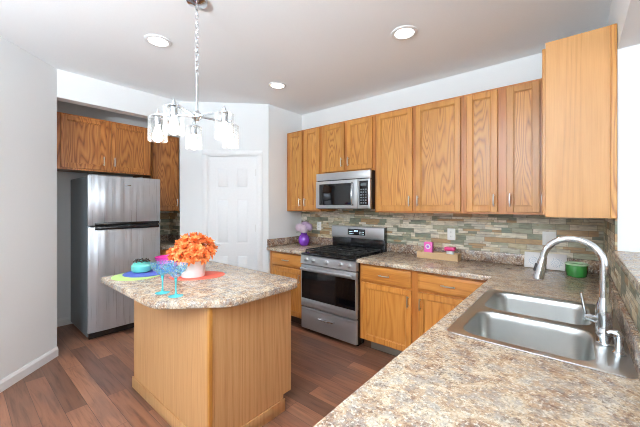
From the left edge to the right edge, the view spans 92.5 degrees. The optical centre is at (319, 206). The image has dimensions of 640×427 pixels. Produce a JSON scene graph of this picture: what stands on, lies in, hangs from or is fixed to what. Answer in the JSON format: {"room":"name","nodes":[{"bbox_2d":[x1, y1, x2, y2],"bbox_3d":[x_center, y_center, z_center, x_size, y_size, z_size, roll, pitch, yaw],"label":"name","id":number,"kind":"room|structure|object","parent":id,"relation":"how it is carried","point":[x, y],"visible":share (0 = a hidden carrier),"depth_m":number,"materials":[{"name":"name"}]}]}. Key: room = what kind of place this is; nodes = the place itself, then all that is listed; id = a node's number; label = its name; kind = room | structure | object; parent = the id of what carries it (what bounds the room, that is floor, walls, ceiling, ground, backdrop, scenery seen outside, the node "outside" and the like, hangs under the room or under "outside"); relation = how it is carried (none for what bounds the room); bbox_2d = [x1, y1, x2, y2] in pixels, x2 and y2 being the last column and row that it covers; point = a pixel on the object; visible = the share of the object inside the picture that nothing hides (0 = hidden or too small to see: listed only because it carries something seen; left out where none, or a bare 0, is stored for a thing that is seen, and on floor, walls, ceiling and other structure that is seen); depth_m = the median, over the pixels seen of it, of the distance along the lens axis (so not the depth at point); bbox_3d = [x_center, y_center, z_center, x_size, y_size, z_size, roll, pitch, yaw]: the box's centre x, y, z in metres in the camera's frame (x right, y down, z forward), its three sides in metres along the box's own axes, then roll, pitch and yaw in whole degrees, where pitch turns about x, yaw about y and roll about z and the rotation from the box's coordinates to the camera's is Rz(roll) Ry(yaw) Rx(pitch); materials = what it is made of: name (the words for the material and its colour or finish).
{"room":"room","nodes":[
{"label":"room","id":0,"kind":"room"},
{"bbox_2d":[0,36,56,379],"bbox_3d":[-2.348,0.060,0.251,0.120,2.760,5.400,0,0,-5],"label":"wall","id":1,"kind":"structure","parent":0,"point":[28,84],"depth_m":2.59,"materials":[{"name":"paint"}]},
{"bbox_2d":[0,347,57,392],"bbox_3d":[-2.281,1.395,0.257,0.014,0.090,5.400,0,0,-5],"label":"baseboard","id":2,"kind":"structure","parent":1,"relation":"attached to","point":[16,376],"depth_m":2.60,"materials":[{"name":"white wood"}]},
{"bbox_2d":[57,100,169,318],"bbox_3d":[-2.822,0.060,4.126,0.120,2.760,1.880,0,0,40],"label":"wall","id":3,"kind":"structure","parent":0,"point":[64,179],"depth_m":3.73,"materials":[{"name":"paint"}]},
{"bbox_2d":[57,316,72,326],"bbox_3d":[-2.764,1.395,4.090,0.014,0.090,1.500,0,0,40],"label":"baseboard","id":4,"kind":"structure","parent":3,"relation":"attached to","point":[67,320],"depth_m":3.69,"materials":[{"name":"white wood"}]},
{"bbox_2d":[57,112,150,177],"bbox_3d":[-2.675,-0.695,3.720,0.607,0.600,0.965,0,0,40],"label":"upper cabinet","id":5,"kind":"object","parent":3,"relation":"attached to","point":[84,144],"visible":0.98,"depth_m":3.52,"materials":[{"name":"brown wood"}]},
{"bbox_2d":[143,133,178,210],"bbox_3d":[-2.271,-0.465,4.399,0.357,1.066,0.375,0,0,40],"label":"upper cabinet","id":6,"kind":"object","parent":3,"relation":"attached to","point":[165,153],"visible":0.72,"depth_m":4.33,"materials":[{"name":"brown wood"}]},
{"bbox_2d":[158,211,179,235],"bbox_3d":[-2.279,0.298,4.402,0.360,0.456,0.400,0,0,40],"label":"tile backsplash","id":7,"kind":"structure","parent":3,"relation":"attached to","point":[169,223],"depth_m":4.58,"materials":[{"name":"stone"}]},
{"bbox_2d":[57,69,179,124],"bbox_3d":[-2.199,-1.185,3.437,0.120,0.270,1.340,0,0,40],"label":"wall alcove header","id":8,"kind":"structure","parent":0,"point":[73,88],"depth_m":3.29,"materials":[{"name":"paint"}]},
{"bbox_2d":[170,125,179,210],"bbox_3d":[-1.936,0.060,4.454,0.820,2.760,0.120,0,0,40],"label":"wall","id":9,"kind":"structure","parent":0,"point":[177,135],"depth_m":4.47,"materials":[{"name":"paint"}]},
{"bbox_2d":[0,321,395,426],"bbox_3d":[-0.505,1.490,0.487,9.000,0.100,6.900,0,0,40],"label":"floor","id":10,"kind":"structure","parent":0,"point":[88,383],"depth_m":2.47,"materials":[{"name":"brown wood"}]},
{"bbox_2d":[71,174,159,339],"bbox_3d":[-2.504,0.548,3.760,0.807,1.784,0.735,0,0,40],"label":"refrigerator","id":11,"kind":"object","parent":10,"relation":"on","point":[115,220],"visible":0.82,"depth_m":3.44,"materials":[{"name":"grey metal"}]},
{"bbox_2d":[160,249,179,265],"bbox_3d":[-2.160,1.004,4.306,0.627,0.872,0.375,0,0,40],"label":"base cabinet","id":12,"kind":"object","parent":10,"relation":"on","point":[162,252],"visible":0.07,"depth_m":4.02,"materials":[{"name":"brown wood"}]},
{"bbox_2d":[160,234,179,249],"bbox_3d":[-2.168,0.497,4.309,0.630,0.138,0.380,0,0,40],"label":"countertop","id":13,"kind":"structure","parent":12,"relation":"on","point":[167,241],"depth_m":4.48,"materials":[{"name":"stone"}]},
{"bbox_2d":[101,261,296,426],"bbox_3d":[-0.870,0.983,2.220,1.244,0.914,0.905,0,0,40],"label":"kitchen island","id":14,"kind":"object","parent":10,"relation":"on","point":[218,353],"visible":0.98,"depth_m":1.97,"materials":[{"name":"brown wood"}]},
{"bbox_2d":[101,261,296,308],"bbox_3d":[-0.867,0.546,2.218,1.237,0.040,0.905,0,0,40],"label":"island countertop","id":15,"kind":"structure","parent":14,"relation":"on","point":[239,285],"depth_m":1.98,"materials":[{"name":"grey stone"}]},
{"bbox_2d":[111,273,161,280],"bbox_3d":[-1.381,0.524,2.318,0.336,0.004,0.336,0,0,40],"label":"placemat","id":16,"kind":"object","parent":15,"relation":"on","point":[118,277],"visible":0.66,"depth_m":2.21,"materials":[{"name":"fabric"}]},
{"bbox_2d":[122,269,165,277],"bbox_3d":[-1.359,0.520,2.391,0.310,0.004,0.310,0,0,40],"label":"placemat","id":17,"kind":"object","parent":16,"relation":"on","point":[130,273],"visible":0.5,"depth_m":2.32,"materials":[{"name":"blue fabric"}]},
{"bbox_2d":[131,258,152,272],"bbox_3d":[-1.408,0.467,2.418,0.152,0.100,0.152,0,0,40],"label":"lidded jar","id":18,"kind":"object","parent":17,"relation":"on","point":[141,265],"visible":0.98,"depth_m":2.37,"materials":[{"name":"teal ceramic"}]},
{"bbox_2d":[150,260,174,294],"bbox_3d":[-0.956,0.433,1.859,0.132,0.186,0.132,0,0,40],"label":"glass","id":19,"kind":"object","parent":15,"relation":"on","point":[162,291],"visible":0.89,"depth_m":1.85,"materials":[{"name":"blue glass"}]},
{"bbox_2d":[150,260,174,275],"bbox_3d":[-0.956,0.381,1.859,0.132,0.082,0.132,0,0,40],"label":"bowl","id":20,"kind":"object","parent":19,"relation":"on","point":[154,269],"depth_m":1.85,"materials":[{"name":"teal glass"}]},
{"bbox_2d":[154,255,177,269],"bbox_3d":[-1.260,0.472,2.549,0.210,0.108,0.210,0,0,40],"label":"bowl","id":21,"kind":"object","parent":15,"relation":"on","point":[160,258],"visible":0.41,"depth_m":2.47,"materials":[{"name":"pink ceramic"}]},
{"bbox_2d":[163,262,187,297],"bbox_3d":[-0.843,0.433,1.791,0.132,0.186,0.132,0,0,40],"label":"glass","id":22,"kind":"object","parent":15,"relation":"on","point":[175,295],"visible":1,"depth_m":1.79,"materials":[{"name":"blue glass"}]},
{"bbox_2d":[163,262,187,277],"bbox_3d":[-0.843,0.381,1.791,0.132,0.082,0.132,0,0,40],"label":"bowl","id":23,"kind":"object","parent":22,"relation":"on","point":[173,267],"depth_m":1.79,"materials":[{"name":"teal glass"}]},
{"bbox_2d":[169,271,224,279],"bbox_3d":[-0.922,0.524,2.313,0.390,0.004,0.290,0,0,-15],"label":"placemat","id":24,"kind":"object","parent":15,"relation":"on","point":[208,274],"visible":0.68,"depth_m":2.27,"materials":[{"name":"red fabric"}]},
{"bbox_2d":[180,259,205,277],"bbox_3d":[-0.949,0.450,2.289,0.180,0.144,0.180,0,0,40],"label":"flower pot","id":25,"kind":"object","parent":24,"relation":"on","point":[196,270],"visible":0.56,"depth_m":2.22,"materials":[{"name":"white ceramic"}]},
{"bbox_2d":[165,247,172,261],"bbox_3d":[-1.069,0.352,2.266,0.114,0.117,0.126,0,0,32],"label":"flower","id":26,"kind":"object","parent":25,"relation":"in","point":[169,251],"visible":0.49,"depth_m":2.23,"materials":[{"name":"orange plant"}]},
{"bbox_2d":[170,245,182,259],"bbox_3d":[-1.016,0.332,2.217,0.116,0.112,0.133,0,0,-8],"label":"flower","id":27,"kind":"object","parent":25,"relation":"in","point":[176,247],"visible":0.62,"depth_m":2.19,"materials":[{"name":"orange plant"}]},
{"bbox_2d":[174,251,185,264],"bbox_3d":[-0.967,0.359,2.196,0.115,0.121,0.153,0,0,42],"label":"flower","id":28,"kind":"object","parent":25,"relation":"in","point":[178,256],"visible":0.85,"depth_m":2.15,"materials":[{"name":"orange plant"}]},
{"bbox_2d":[177,236,190,245],"bbox_3d":[-0.976,0.300,2.230,0.118,0.174,0.117,0,0,-28],"label":"flower","id":29,"kind":"object","parent":25,"relation":"in","point":[185,238],"visible":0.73,"depth_m":2.22,"materials":[{"name":"orange plant"}]},
{"bbox_2d":[178,242,192,255],"bbox_3d":[-0.947,0.321,2.199,0.119,0.134,0.144,0,0,36],"label":"flower","id":30,"kind":"object","parent":25,"relation":"in","point":[183,247],"visible":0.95,"depth_m":2.16,"materials":[{"name":"orange plant"}]},
{"bbox_2d":[182,252,197,265],"bbox_3d":[-0.912,0.371,2.201,0.113,0.116,0.152,0,0,19],"label":"flower","id":31,"kind":"object","parent":25,"relation":"in","point":[189,259],"visible":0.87,"depth_m":2.15,"materials":[{"name":"orange plant"}]},
{"bbox_2d":[188,244,203,257],"bbox_3d":[-0.890,0.327,2.212,0.120,0.121,0.132,0,0,14],"label":"flower","id":32,"kind":"object","parent":25,"relation":"in","point":[197,249],"visible":0.95,"depth_m":2.18,"materials":[{"name":"orange plant"}]},
{"bbox_2d":[188,235,203,245],"bbox_3d":[-0.913,0.298,2.240,0.120,0.177,0.117,0,0,-7],"label":"flower","id":33,"kind":"object","parent":25,"relation":"in","point":[194,238],"visible":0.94,"depth_m":2.23,"materials":[{"name":"orange plant"}]},
{"bbox_2d":[197,232,206,242],"bbox_3d":[-0.892,0.291,2.290,0.119,0.192,0.126,0,0,-30],"label":"flower","id":34,"kind":"object","parent":25,"relation":"in","point":[202,237],"visible":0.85,"depth_m":2.28,"materials":[{"name":"orange plant"}]},
{"bbox_2d":[197,249,209,264],"bbox_3d":[-0.857,0.369,2.241,0.105,0.114,0.123,0,0,-12],"label":"flower","id":35,"kind":"object","parent":25,"relation":"in","point":[204,259],"visible":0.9,"depth_m":2.21,"materials":[{"name":"orange plant"}]},
{"bbox_2d":[202,245,215,259],"bbox_3d":[-0.834,0.340,2.275,0.107,0.112,0.121,0,0,-39],"label":"flower","id":36,"kind":"object","parent":25,"relation":"in","point":[210,249],"visible":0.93,"depth_m":2.27,"materials":[{"name":"orange plant"}]},
{"bbox_2d":[204,237,214,246],"bbox_3d":[-0.846,0.308,2.311,0.112,0.158,0.111,0,0,26],"label":"flower","id":37,"kind":"object","parent":25,"relation":"in","point":[209,241],"visible":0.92,"depth_m":2.30,"materials":[{"name":"orange plant"}]},
{"bbox_2d":[270,251,302,323],"bbox_3d":[-0.250,1.004,3.985,0.600,0.872,0.632,0,0,40],"label":"base cabinet","id":38,"kind":"object","parent":10,"relation":"on","point":[281,263],"visible":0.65,"depth_m":3.72,"materials":[{"name":"brown wood"}]},
{"bbox_2d":[267,236,332,254],"bbox_3d":[-0.245,0.497,3.992,0.608,0.138,0.654,0,0,40],"label":"countertop","id":39,"kind":"structure","parent":38,"relation":"on","point":[291,245],"depth_m":4.06,"materials":[{"name":"stone"}]},
{"bbox_2d":[298,232,309,245],"bbox_3d":[-0.215,0.437,4.113,0.152,0.178,0.152,0,0,40],"label":"flower vase","id":40,"kind":"object","parent":39,"relation":"on","point":[303,239],"visible":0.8,"depth_m":4.06,"materials":[{"name":"purple glass"}]},
{"bbox_2d":[295,223,302,231],"bbox_3d":[-0.274,0.304,4.095,0.131,0.147,0.122,0,0,40],"label":"flower","id":41,"kind":"object","parent":40,"relation":"in","point":[298,227],"visible":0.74,"depth_m":4.06,"materials":[{"name":"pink plant"}]},
{"bbox_2d":[300,225,307,232],"bbox_3d":[-0.213,0.316,4.053,0.121,0.125,0.117,0,0,40],"label":"flower","id":42,"kind":"object","parent":40,"relation":"in","point":[303,228],"visible":0.93,"depth_m":4.02,"materials":[{"name":"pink plant"}]},
{"bbox_2d":[304,222,312,232],"bbox_3d":[-0.162,0.297,4.081,0.122,0.161,0.126,0,0,8],"label":"flower","id":43,"kind":"object","parent":40,"relation":"in","point":[308,225],"visible":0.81,"depth_m":4.04,"materials":[{"name":"purple plant"}]},
{"bbox_2d":[300,225,386,345],"bbox_3d":[0.264,0.845,3.527,0.760,1.190,0.707,0,0,40],"label":"gas range","id":44,"kind":"object","parent":10,"relation":"on","point":[330,274],"visible":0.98,"depth_m":3.33,"materials":[{"name":"silver metal"}]},
{"bbox_2d":[301,245,381,261],"bbox_3d":[0.265,0.527,3.530,0.758,0.058,0.601,0,0,40],"label":"cooktop","id":45,"kind":"object","parent":44,"relation":"in","point":[337,253],"depth_m":3.44,"materials":[{"name":"metal"}]},
{"bbox_2d":[360,263,485,356],"bbox_3d":[1.038,1.004,2.911,1.210,0.872,0.632,0,0,40],"label":"base cabinet","id":46,"kind":"object","parent":10,"relation":"on","point":[398,306],"visible":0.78,"depth_m":2.80,"materials":[{"name":"brown wood"}]},
{"bbox_2d":[371,342,401,355],"bbox_3d":[0.647,1.388,2.988,0.330,0.080,0.016,0,0,40],"label":"vent grille","id":47,"kind":"object","parent":46,"relation":"attached to","point":[385,349],"depth_m":2.98,"materials":[{"name":"metal"}]},
{"bbox_3d":[0.771,1.004,1.180,0.657,0.872,2.400,0,0,40],"label":"base cabinet","id":48,"kind":"object","parent":10,"relation":"on","visible":0},
{"bbox_2d":[313,243,639,426],"bbox_3d":[0.504,0.497,1.784,1.844,0.138,3.086,0,0,40],"label":"countertop","id":49,"kind":"structure","parent":48,"relation":"on","point":[444,378],"depth_m":0.93,"materials":[{"name":"stone"}]},
{"bbox_2d":[417,250,460,261],"bbox_3d":[1.189,0.495,3.071,0.400,0.062,0.120,0,0,40],"label":"wooden tray","id":50,"kind":"object","parent":49,"relation":"on","point":[456,257],"visible":1,"depth_m":3.02,"materials":[{"name":"brown wood"}]},
{"bbox_2d":[424,242,432,252],"bbox_3d":[1.109,0.441,3.124,0.084,0.150,0.052,0,0,40],"label":"box","id":51,"kind":"object","parent":50,"relation":"in","point":[428,246],"visible":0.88,"depth_m":3.10,"materials":[{"name":"pink plastic"}]},
{"bbox_2d":[444,246,455,254],"bbox_3d":[1.274,0.458,2.994,0.092,0.115,0.080,0,0,40],"label":"candle jar","id":52,"kind":"object","parent":50,"relation":"on","point":[449,250],"visible":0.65,"depth_m":2.96,"materials":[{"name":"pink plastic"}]},
{"bbox_2d":[524,252,539,267],"bbox_3d":[1.830,0.461,2.623,0.132,0.129,0.039,0,0,40],"label":"tile","id":53,"kind":"structure","parent":49,"relation":"on","point":[530,258],"depth_m":2.63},
{"bbox_2d":[447,289,637,378],"bbox_3d":[1.015,0.617,1.427,0.570,0.192,0.857,0,0,40],"label":"sink","id":54,"kind":"object","parent":49,"relation":"in","point":[552,328],"visible":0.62,"depth_m":1.41,"materials":[{"name":"metal"}]},
{"bbox_2d":[606,330,626,356],"bbox_3d":[1.046,0.479,1.081,0.053,0.084,0.038,0,0,40],"label":"soap dispenser","id":55,"kind":"object","parent":54,"relation":"on","point":[618,350],"visible":1,"depth_m":1.07,"materials":[{"name":"silver metal"}]},
{"bbox_2d":[546,253,566,270],"bbox_3d":[1.949,0.461,2.523,0.132,0.129,0.039,0,0,40],"label":"tile","id":56,"kind":"structure","parent":49,"relation":"on","point":[554,261],"depth_m":2.52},
{"bbox_2d":[533,235,613,346],"bbox_3d":[1.061,0.323,1.297,0.269,0.396,0.250,0,0,40],"label":"kitchen faucet","id":57,"kind":"object","parent":49,"relation":"on","point":[603,317],"visible":0.96,"depth_m":1.23,"materials":[{"name":"silver metal"}]},
{"bbox_2d":[565,261,588,277],"bbox_3d":[1.916,0.475,2.289,0.138,0.102,0.138,0,0,40],"label":"crock","id":58,"kind":"object","parent":49,"relation":"on","point":[572,269],"visible":1,"depth_m":2.24,"materials":[{"name":"ceramic"}]},
{"bbox_2d":[180,101,267,272],"bbox_3d":[-1.222,0.060,3.971,1.103,2.760,0.120,0,0,-5],"label":"wall","id":59,"kind":"structure","parent":0,"point":[251,120],"depth_m":3.90,"materials":[{"name":"paint"}]},
{"bbox_2d":[202,150,261,270],"bbox_3d":[-1.120,0.362,3.940,0.750,2.155,0.081,0,0,-5],"label":"trim","id":60,"kind":"structure","parent":59,"relation":"attached to","point":[205,153],"depth_m":3.92,"materials":[{"name":"white wood"}]},
{"bbox_2d":[209,156,255,269],"bbox_3d":[-1.116,0.399,3.921,0.596,2.063,0.093,0,0,-5],"label":"door","id":61,"kind":"structure","parent":59,"relation":"in","point":[232,180],"depth_m":3.93,"materials":[{"name":"white wood"}]},
{"bbox_2d":[268,104,301,272],"bbox_3d":[-0.509,0.060,4.245,0.120,2.760,0.626,0,0,40],"label":"wall","id":62,"kind":"structure","parent":0,"point":[282,222],"depth_m":4.11,"materials":[{"name":"paint"}]},
{"bbox_2d":[0,0,610,114],"bbox_3d":[-0.505,-1.370,0.487,9.000,0.100,6.900,0,0,40],"label":"ceiling","id":63,"kind":"structure","parent":0,"point":[327,54],"depth_m":2.44,"materials":[{"name":"paint"}]},
{"bbox_2d":[144,34,171,47],"bbox_3d":[-1.293,-1.315,2.446,0.196,0.010,0.196,0,0,40],"label":"recessed light","id":64,"kind":"object","parent":63,"relation":"in","point":[155,40],"visible":1,"depth_m":2.44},
{"bbox_2d":[151,0,235,149],"bbox_3d":[-0.772,-0.860,1.968,0.557,0.918,0.548,0,0,40],"label":"chandelier","id":65,"kind":"object","parent":63,"relation":"hanging from","point":[226,131],"visible":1,"depth_m":1.93,"materials":[{"name":"white glass"}]},
{"bbox_2d":[151,114,163,125],"bbox_3d":[-1.020,-0.539,1.923,0.074,0.062,0.074,0,0,40],"label":"socket","id":66,"kind":"object","parent":65,"relation":"attached to","point":[157,117],"depth_m":1.91,"materials":[{"name":"silver metal"}]},
{"bbox_2d":[167,103,180,116],"bbox_3d":[-0.825,-0.539,1.727,0.074,0.062,0.074,0,0,40],"label":"socket","id":67,"kind":"object","parent":65,"relation":"attached to","point":[174,107],"depth_m":1.71,"materials":[{"name":"silver metal"}]},
{"bbox_2d":[188,124,198,134],"bbox_3d":[-0.894,-0.539,2.169,0.074,0.062,0.074,0,0,40],"label":"socket","id":68,"kind":"object","parent":65,"relation":"attached to","point":[194,127],"depth_m":2.15,"materials":[{"name":"silver metal"}]},
{"bbox_2d":[218,110,230,121],"bbox_3d":[-0.578,-0.539,1.852,0.074,0.062,0.074,0,0,40],"label":"socket","id":69,"kind":"object","parent":65,"relation":"attached to","point":[224,113],"depth_m":1.84,"materials":[{"name":"silver metal"}]},
{"bbox_2d":[227,123,235,132],"bbox_3d":[-0.621,-0.539,2.125,0.074,0.062,0.074,0,0,40],"label":"socket","id":70,"kind":"object","parent":65,"relation":"attached to","point":[230,126],"depth_m":2.11,"materials":[{"name":"silver metal"}]},
{"bbox_2d":[268,82,285,88],"bbox_3d":[-0.465,-1.315,3.345,0.196,0.010,0.196,0,0,40],"label":"recessed light","id":71,"kind":"object","parent":63,"relation":"in","point":[275,85],"visible":1,"depth_m":3.34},
{"bbox_2d":[391,25,417,39],"bbox_3d":[0.642,-1.315,2.330,0.196,0.010,0.196,0,0,40],"label":"recessed light","id":72,"kind":"object","parent":63,"relation":"in","point":[405,32],"visible":1,"depth_m":2.32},
{"bbox_2d":[302,53,541,129],"bbox_3d":[2.360,0.060,2.337,6.970,2.760,0.120,0,0,40],"label":"wall","id":73,"kind":"structure","parent":0,"point":[528,68],"depth_m":3.21,"materials":[{"name":"paint"}]},
{"bbox_2d":[287,126,334,211],"bbox_3d":[-0.141,-0.465,4.110,0.608,1.066,0.357,0,0,40],"label":"upper cabinet","id":74,"kind":"object","parent":73,"relation":"attached to","point":[303,146],"visible":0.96,"depth_m":4.01,"materials":[{"name":"brown wood"}]},
{"bbox_2d":[321,115,374,173],"bbox_3d":[0.386,-0.697,3.670,0.760,0.603,0.357,0,0,40],"label":"upper cabinet","id":75,"kind":"object","parent":73,"relation":"attached to","point":[349,145],"visible":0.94,"depth_m":3.53,"materials":[{"name":"brown wood"}]},
{"bbox_2d":[316,170,374,208],"bbox_3d":[0.349,-0.177,3.628,0.757,0.425,0.443,0,0,40],"label":"microwave","id":76,"kind":"object","parent":75,"relation":"attached to","point":[350,189],"visible":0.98,"depth_m":3.45,"materials":[{"name":"silver metal"}]},
{"bbox_2d":[375,95,463,213],"bbox_3d":[1.025,-0.465,3.137,0.901,1.066,0.357,0,0,40],"label":"upper cabinet","id":77,"kind":"object","parent":73,"relation":"attached to","point":[419,149],"visible":0.97,"depth_m":2.99,"materials":[{"name":"brown wood"}]},
{"bbox_2d":[301,209,602,260],"bbox_3d":[0.973,0.278,3.409,3.227,0.496,0.010,0,0,40],"label":"tile backsplash","id":78,"kind":"structure","parent":73,"relation":"attached to","point":[502,233],"depth_m":2.97,"materials":[{"name":"stone"}]},
{"bbox_2d":[317,222,320,229],"bbox_3d":[-0.014,0.275,4.221,0.078,0.116,0.009,0,0,40],"label":"wall outlet","id":79,"kind":"object","parent":78,"relation":"attached to","point":[318,223],"visible":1,"depth_m":4.22,"materials":[{"name":"white plastic"}]},
{"bbox_2d":[447,228,454,239],"bbox_3d":[1.329,0.285,3.100,0.078,0.116,0.009,0,0,40],"label":"wall outlet","id":80,"kind":"object","parent":78,"relation":"attached to","point":[450,232],"visible":1,"depth_m":3.10,"materials":[{"name":"white plastic"}]},
{"bbox_2d":[542,231,555,244],"bbox_3d":[1.940,0.275,2.590,0.095,0.116,0.009,0,0,40],"label":"switch plate","id":81,"kind":"object","parent":78,"relation":"attached to","point":[546,236],"visible":0.74,"depth_m":2.60,"materials":[{"name":"white plastic"}]},
{"bbox_2d":[464,78,544,214],"bbox_3d":[1.612,-0.465,2.647,0.624,1.066,0.357,0,0,40],"label":"upper cabinet","id":82,"kind":"object","parent":73,"relation":"attached to","point":[503,125],"visible":0.98,"depth_m":2.55,"materials":[{"name":"brown wood"}]},
{"bbox_2d":[607,0,639,251],"bbox_3d":[0.197,0.060,-0.134,0.120,2.760,6.446,0,0,40],"label":"wall","id":83,"kind":"structure","parent":0,"point":[628,58],"depth_m":1.65,"materials":[{"name":"paint"}]},
{"bbox_2d":[541,23,616,218],"bbox_3d":[1.670,-0.465,2.020,0.373,1.066,0.606,0,0,40],"label":"upper cabinet","id":84,"kind":"object","parent":83,"relation":"attached to","point":[579,71],"visible":1,"depth_m":1.77,"materials":[{"name":"brown wood"}]},
{"bbox_3d":[0.978,0.863,0.802,0.120,1.155,2.184,0,0,40],"label":"wall","id":85,"kind":"structure","parent":0,"visible":0},
{"bbox_2d":[603,218,639,333],"bbox_3d":[1.217,0.298,1.190,0.010,0.456,3.086,0,0,40],"label":"tile backsplash","id":86,"kind":"structure","parent":85,"relation":"attached to","point":[628,293],"depth_m":1.58,"materials":[{"name":"stone"}]},
{"bbox_2d":[612,251,639,294],"bbox_3d":[1.040,0.264,0.729,0.352,0.040,2.212,0,0,40],"label":"bar ledge","id":87,"kind":"object","parent":85,"relation":"on","point":[629,262],"visible":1,"depth_m":1.30,"materials":[{"name":"stone"}]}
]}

